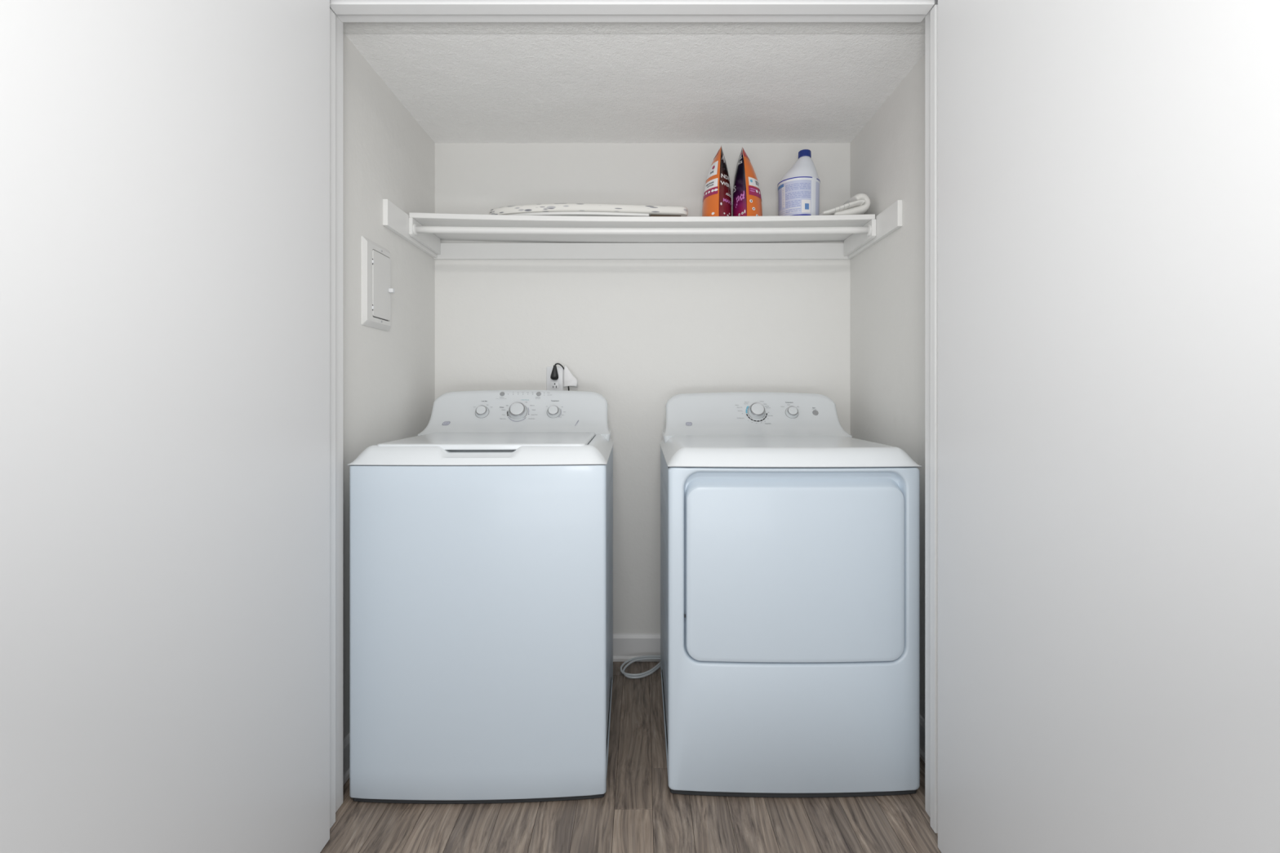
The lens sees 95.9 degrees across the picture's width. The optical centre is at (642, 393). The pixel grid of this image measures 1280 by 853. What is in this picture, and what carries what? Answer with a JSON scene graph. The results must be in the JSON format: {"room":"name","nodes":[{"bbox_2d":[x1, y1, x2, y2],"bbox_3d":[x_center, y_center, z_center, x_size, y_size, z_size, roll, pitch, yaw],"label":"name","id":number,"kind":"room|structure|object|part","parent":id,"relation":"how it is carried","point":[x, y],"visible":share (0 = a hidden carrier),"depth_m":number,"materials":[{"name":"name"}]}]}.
{"room":"laundry closet","nodes":[
{"label":"laundry closet","id":0,"kind":"room"},
{"bbox_2d":[342,32,435,739],"bbox_3d":[-0.902,-0.018,1.957,0.100,2.226,0.828,0,0,0],"label":"wall","id":1,"kind":"structure","parent":0,"point":[388,377],"depth_m":1.87,"materials":[{"name":"white paint"}]},
{"bbox_2d":[342,733,349,786],"bbox_3d":[-0.843,1.041,1.958,0.019,0.108,0.826,0,0,0],"label":"baseboard","id":2,"kind":"structure","parent":1,"relation":"attached to","point":[346,740],"depth_m":1.64,"materials":[{"name":"white paint"}]},
{"bbox_2d":[361,235,395,331],"bbox_3d":[-0.838,-0.344,1.842,0.029,0.271,0.184,0,0,0],"label":"breaker panel","id":3,"kind":"object","parent":1,"relation":"attached to","point":[376,290],"visible":1,"depth_m":1.82,"materials":[{"name":"white paint"}]},
{"bbox_3d":[-0.842,-0.345,1.858,0.008,0.208,0.122,0,0,0],"label":"panel door","id":4,"kind":"part","parent":3,"relation":"part of","materials":[{"name":"white paint"}]},
{"bbox_2d":[320,662,941,852],"bbox_3d":[0.042,1.125,0.586,2.784,0.060,3.771,0,0,0],"label":"floor","id":5,"kind":"structure","parent":0,"point":[637,812],"depth_m":1.48,"materials":[{"name":"grey"}]},
{"bbox_2d":[347,390,613,804],"bbox_3d":[-0.447,0.541,1.867,0.689,1.108,0.678,0,0,-1],"label":"washing machine","id":6,"kind":"object","parent":5,"relation":"on","point":[481,540],"visible":1,"depth_m":1.53,"materials":[{"name":"grey metal"}]},
{"bbox_3d":[-0.588,0.068,2.115,0.049,0.045,0.036,0,0,-1],"label":"load size knob","id":7,"kind":"part","parent":6,"relation":"part of","materials":[{"name":"white plastic"}]},
{"bbox_3d":[-0.446,0.146,1.809,0.571,0.017,0.479,0,0,-1],"label":"lid","id":8,"kind":"part","parent":6,"relation":"part of","materials":[{"name":"white plastic"}]},
{"bbox_3d":[-0.457,0.066,2.117,0.067,0.063,0.049,0,0,-1],"label":"cycle knob","id":9,"kind":"part","parent":6,"relation":"part of","materials":[{"name":"white plastic"}]},
{"bbox_3d":[-0.326,0.069,2.121,0.049,0.045,0.036,0,0,-1],"label":"temperature knob","id":10,"kind":"part","parent":6,"relation":"part of","materials":[{"name":"white plastic"}]},
{"bbox_3d":[-0.120,0.637,1.893,0.029,0.884,0.637,0,0,-1],"label":"panel","id":11,"kind":"part","parent":6,"relation":"part of","materials":[{"name":"white metal"}]},
{"bbox_2d":[620,655,660,679],"bbox_3d":[0.040,1.072,2.289,0.271,0.036,0.109,0,0,-32],"label":"power cord","id":12,"kind":"object","parent":5,"relation":"on","point":[633,676],"visible":0.74,"depth_m":2.26,"materials":[{"name":"grey plastic"}]},
{"bbox_2d":[659,391,921,797],"bbox_3d":[0.414,0.545,1.909,0.689,1.100,0.720,0,0,0],"label":"dryer","id":13,"kind":"object","parent":5,"relation":"on","point":[790,540],"visible":1,"depth_m":1.56,"materials":[{"name":"grey metal"}]},
{"bbox_3d":[0.086,0.641,1.929,0.029,0.876,0.677,0,0,0],"label":"panel","id":14,"kind":"part","parent":13,"relation":"part of","materials":[{"name":"white metal"}]},
{"bbox_3d":[0.431,0.068,2.168,0.064,0.060,0.048,0,0,0],"label":"cycle knob","id":15,"kind":"part","parent":13,"relation":"part of","materials":[{"name":"white plastic"}]},
{"bbox_3d":[0.564,0.072,2.169,0.048,0.044,0.035,0,0,0],"label":"temperature knob","id":16,"kind":"part","parent":13,"relation":"part of","materials":[{"name":"white plastic"}]},
{"bbox_3d":[0.416,0.480,1.571,0.593,0.492,0.042,0,0,0],"label":"door","id":17,"kind":"part","parent":13,"relation":"part of","materials":[{"name":"white metal"}]},
{"bbox_2d":[342,31,924,143],"bbox_3d":[0.002,-1.030,1.946,1.707,0.006,0.851,0,0,0],"label":"ceiling","id":18,"kind":"structure","parent":0,"point":[510,88],"depth_m":1.93,"materials":[{"name":"white paint"}]},
{"bbox_2d":[435,142,849,633],"bbox_3d":[0.002,-0.018,2.421,1.907,2.226,0.100,0,0,0],"label":"wall","id":19,"kind":"structure","parent":0,"point":[638,335],"depth_m":2.37,"materials":[{"name":"white paint"}]},
{"bbox_2d":[546,366,563,390],"bbox_3d":[-0.358,-0.053,2.367,0.070,0.115,0.008,0,0,0],"label":"wall outlet","id":20,"kind":"object","parent":19,"relation":"attached to","point":[551,384],"visible":0.62,"depth_m":2.37,"materials":[{"name":"white plastic"}]},
{"bbox_2d":[551,382,559,388],"bbox_3d":[-0.358,-0.033,2.365,0.033,0.029,0.004,0,0,0],"label":"receptacle","id":21,"kind":"object","parent":20,"relation":"attached to","point":[553,384],"depth_m":2.36,"materials":[{"name":"grey plastic"}]},
{"bbox_2d":[550,363,577,391],"bbox_3d":[-0.316,0.132,2.341,0.116,0.510,0.042,0,0,19],"label":"power cord","id":22,"kind":"object","parent":20,"relation":"in","point":[569,380],"visible":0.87,"depth_m":2.33,"materials":[{"name":"black rubber"}]},
{"bbox_3d":[-0.324,0.132,2.337,0.067,0.510,0.040,0,0,0],"label":"cord","id":23,"kind":"part","parent":22,"relation":"part of","materials":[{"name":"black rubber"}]},
{"bbox_2d":[613,633,660,662],"bbox_3d":[0.002,1.041,2.361,1.667,0.108,0.019,0,0,0],"label":"baseboard","id":24,"kind":"structure","parent":19,"relation":"attached to","point":[626,646],"depth_m":2.36,"materials":[{"name":"white paint"}]},
{"bbox_2d":[382,199,902,259],"bbox_3d":[0.002,-0.599,2.132,1.707,0.100,0.478,0,0,0],"label":"wall shelf","id":25,"kind":"object","parent":19,"relation":"attached to","point":[586,237],"visible":1,"depth_m":2.16,"materials":[{"name":"white paint"}]},
{"bbox_2d":[413,223,417,235],"bbox_3d":[-0.819,-0.594,2.088,0.006,0.040,0.040,0,0,0],"label":"socket","id":26,"kind":"object","parent":25,"relation":"attached to","point":[415,225],"depth_m":2.08,"materials":[{"name":"white paint"}]},
{"bbox_2d":[488,203,688,216],"bbox_3d":[-0.206,-0.664,2.192,0.734,0.047,0.250,0,0,-6],"label":"ironing board","id":27,"kind":"object","parent":25,"relation":"on","point":[549,209],"visible":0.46,"depth_m":2.09,"materials":[{"name":"white fabric"}]},
{"bbox_2d":[510,211,648,216],"bbox_3d":[-0.273,-0.651,2.186,0.575,0.010,0.226,0,0,-6],"label":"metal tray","id":28,"kind":"object","parent":27,"relation":"on","point":[521,213],"depth_m":2.09,"materials":[{"name":"white"}]},
{"bbox_3d":[0.000,-0.590,2.088,1.646,0.032,0.025,0,0,0],"label":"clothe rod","id":29,"kind":"part","parent":25,"relation":"part of","materials":[{"name":"white paint"}]},
{"bbox_2d":[702,145,732,216],"bbox_3d":[0.282,-0.771,2.175,0.112,0.271,0.176,0,0,2],"label":"pouch","id":30,"kind":"object","parent":25,"relation":"on","point":[717,197],"visible":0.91,"depth_m":2.11,"materials":[{"name":"orange plastic"}]},
{"bbox_3d":[0.251,-0.767,2.167,0.038,0.033,0.150,0,0,-4],"label":"white panel","id":31,"kind":"part","parent":30,"relation":"part of","materials":[{"name":"white"}]},
{"bbox_3d":[0.257,-0.823,2.168,0.035,0.054,0.140,0,0,-2],"label":"white panel","id":32,"kind":"part","parent":30,"relation":"part of","materials":[{"name":"white"}]},
{"bbox_2d":[732,146,762,216],"bbox_3d":[0.397,-0.770,2.175,0.113,0.269,0.176,0,0,12],"label":"pouch","id":33,"kind":"object","parent":25,"relation":"on","point":[746,197],"visible":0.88,"depth_m":2.11,"materials":[{"name":"orange"}]},
{"bbox_3d":[0.424,-0.773,2.162,0.036,0.033,0.146,0,0,17],"label":"white panel","id":34,"kind":"part","parent":33,"relation":"part of","materials":[{"name":"white"}]},
{"bbox_2d":[777,149,820,215],"bbox_3d":[0.598,-0.780,2.206,0.158,0.284,0.156,0,0,15],"label":"jug","id":35,"kind":"object","parent":25,"relation":"on","point":[798,189],"visible":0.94,"depth_m":2.15,"materials":[{"name":"white plastic"}]},
{"bbox_2d":[777,182,810,213],"bbox_3d":[0.562,-0.726,2.159,0.128,0.101,0.034,0,0,37],"label":"label","id":36,"kind":"object","parent":35,"relation":"on","point":[793,197],"depth_m":2.14,"materials":[{"name":"blue"}]},
{"bbox_2d":[818,193,870,215],"bbox_3d":[0.741,-0.688,2.182,0.186,0.089,0.237,0,0,0],"label":"folded towel","id":37,"kind":"object","parent":25,"relation":"on","point":[860,203],"visible":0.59,"depth_m":2.08,"materials":[{"name":"white fabric"}]},
{"bbox_2d":[866,224,871,235],"bbox_3d":[0.819,-0.590,2.088,0.006,0.040,0.040,0,0,0],"label":"socket","id":38,"kind":"object","parent":25,"relation":"attached to","point":[868,227],"depth_m":2.08,"materials":[{"name":"white paint"}]},
{"bbox_2d":[849,53,924,719],"bbox_3d":[0.905,-0.018,1.942,0.100,2.226,0.857,0,0,0],"label":"wall","id":39,"kind":"structure","parent":0,"point":[887,154],"depth_m":1.97,"materials":[{"name":"white paint"}]},
{"bbox_2d":[920,715,924,763],"bbox_3d":[0.846,1.041,1.944,0.019,0.108,0.855,0,0,0],"label":"baseboard","id":40,"kind":"structure","parent":39,"relation":"attached to","point":[922,719],"depth_m":1.73,"materials":[{"name":"white paint"}]},
{"bbox_3d":[-0.028,-1.174,1.480,1.573,0.342,0.100,0,0,0],"label":"wall","id":41,"kind":"structure","parent":0,"visible":0},
{"bbox_2d":[329,0,934,14],"bbox_3d":[-0.028,-0.978,1.454,1.511,0.019,0.041,0,0,0],"label":"trim","id":42,"kind":"structure","parent":41,"relation":"attached to","point":[339,6],"depth_m":1.45,"materials":[{"name":"white paint"}]},
{"bbox_2d":[342,17,924,33],"bbox_3d":[0.002,-1.033,1.589,1.699,0.016,0.114,0,0,0],"label":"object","id":43,"kind":"structure","parent":41,"relation":"attached to","point":[348,27],"depth_m":1.62,"materials":[{"name":"white"}]},
{"bbox_2d":[330,0,937,22],"bbox_3d":[-0.029,-0.995,1.482,1.541,0.016,0.105,0,0,0],"label":"trim","id":44,"kind":"structure","parent":41,"relation":"attached to","point":[344,18],"depth_m":1.52,"materials":[{"name":"white paint"}]},
{"bbox_3d":[1.054,-0.125,1.472,0.592,2.440,0.084,0,0,0],"label":"wall","id":45,"kind":"structure","parent":0,"visible":0},
{"bbox_2d":[924,0,937,833],"bbox_3d":[0.735,0.064,1.447,0.014,2.063,0.026,0,0,0],"label":"trim","id":46,"kind":"structure","parent":45,"relation":"attached to","point":[934,11],"depth_m":1.44,"materials":[{"name":"white paint"}]},
{"bbox_2d":[937,0,1279,852],"bbox_3d":[0.729,0.051,1.006,0.038,2.081,0.760,0,0,0],"label":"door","id":47,"kind":"structure","parent":45,"relation":"in","point":[1108,171],"depth_m":0.88,"materials":[{"name":"white paint"}]},
{"bbox_3d":[-1.082,-0.125,1.486,0.535,2.440,0.113,0,0,0],"label":"wall","id":48,"kind":"structure","parent":0,"visible":0},
{"bbox_2d":[0,0,329,852],"bbox_3d":[-0.777,0.051,1.032,0.035,2.081,0.760,0,0,-1],"label":"door","id":49,"kind":"structure","parent":48,"relation":"in","point":[165,164],"depth_m":0.91,"materials":[{"name":"white paint"}]},
{"bbox_2d":[329,7,342,829],"bbox_3d":[-0.807,0.046,1.486,0.016,2.098,0.113,0,0,0],"label":"trim","id":50,"kind":"structure","parent":48,"relation":"attached to","point":[339,24],"depth_m":1.52,"materials":[{"name":"white paint"}]}
]}

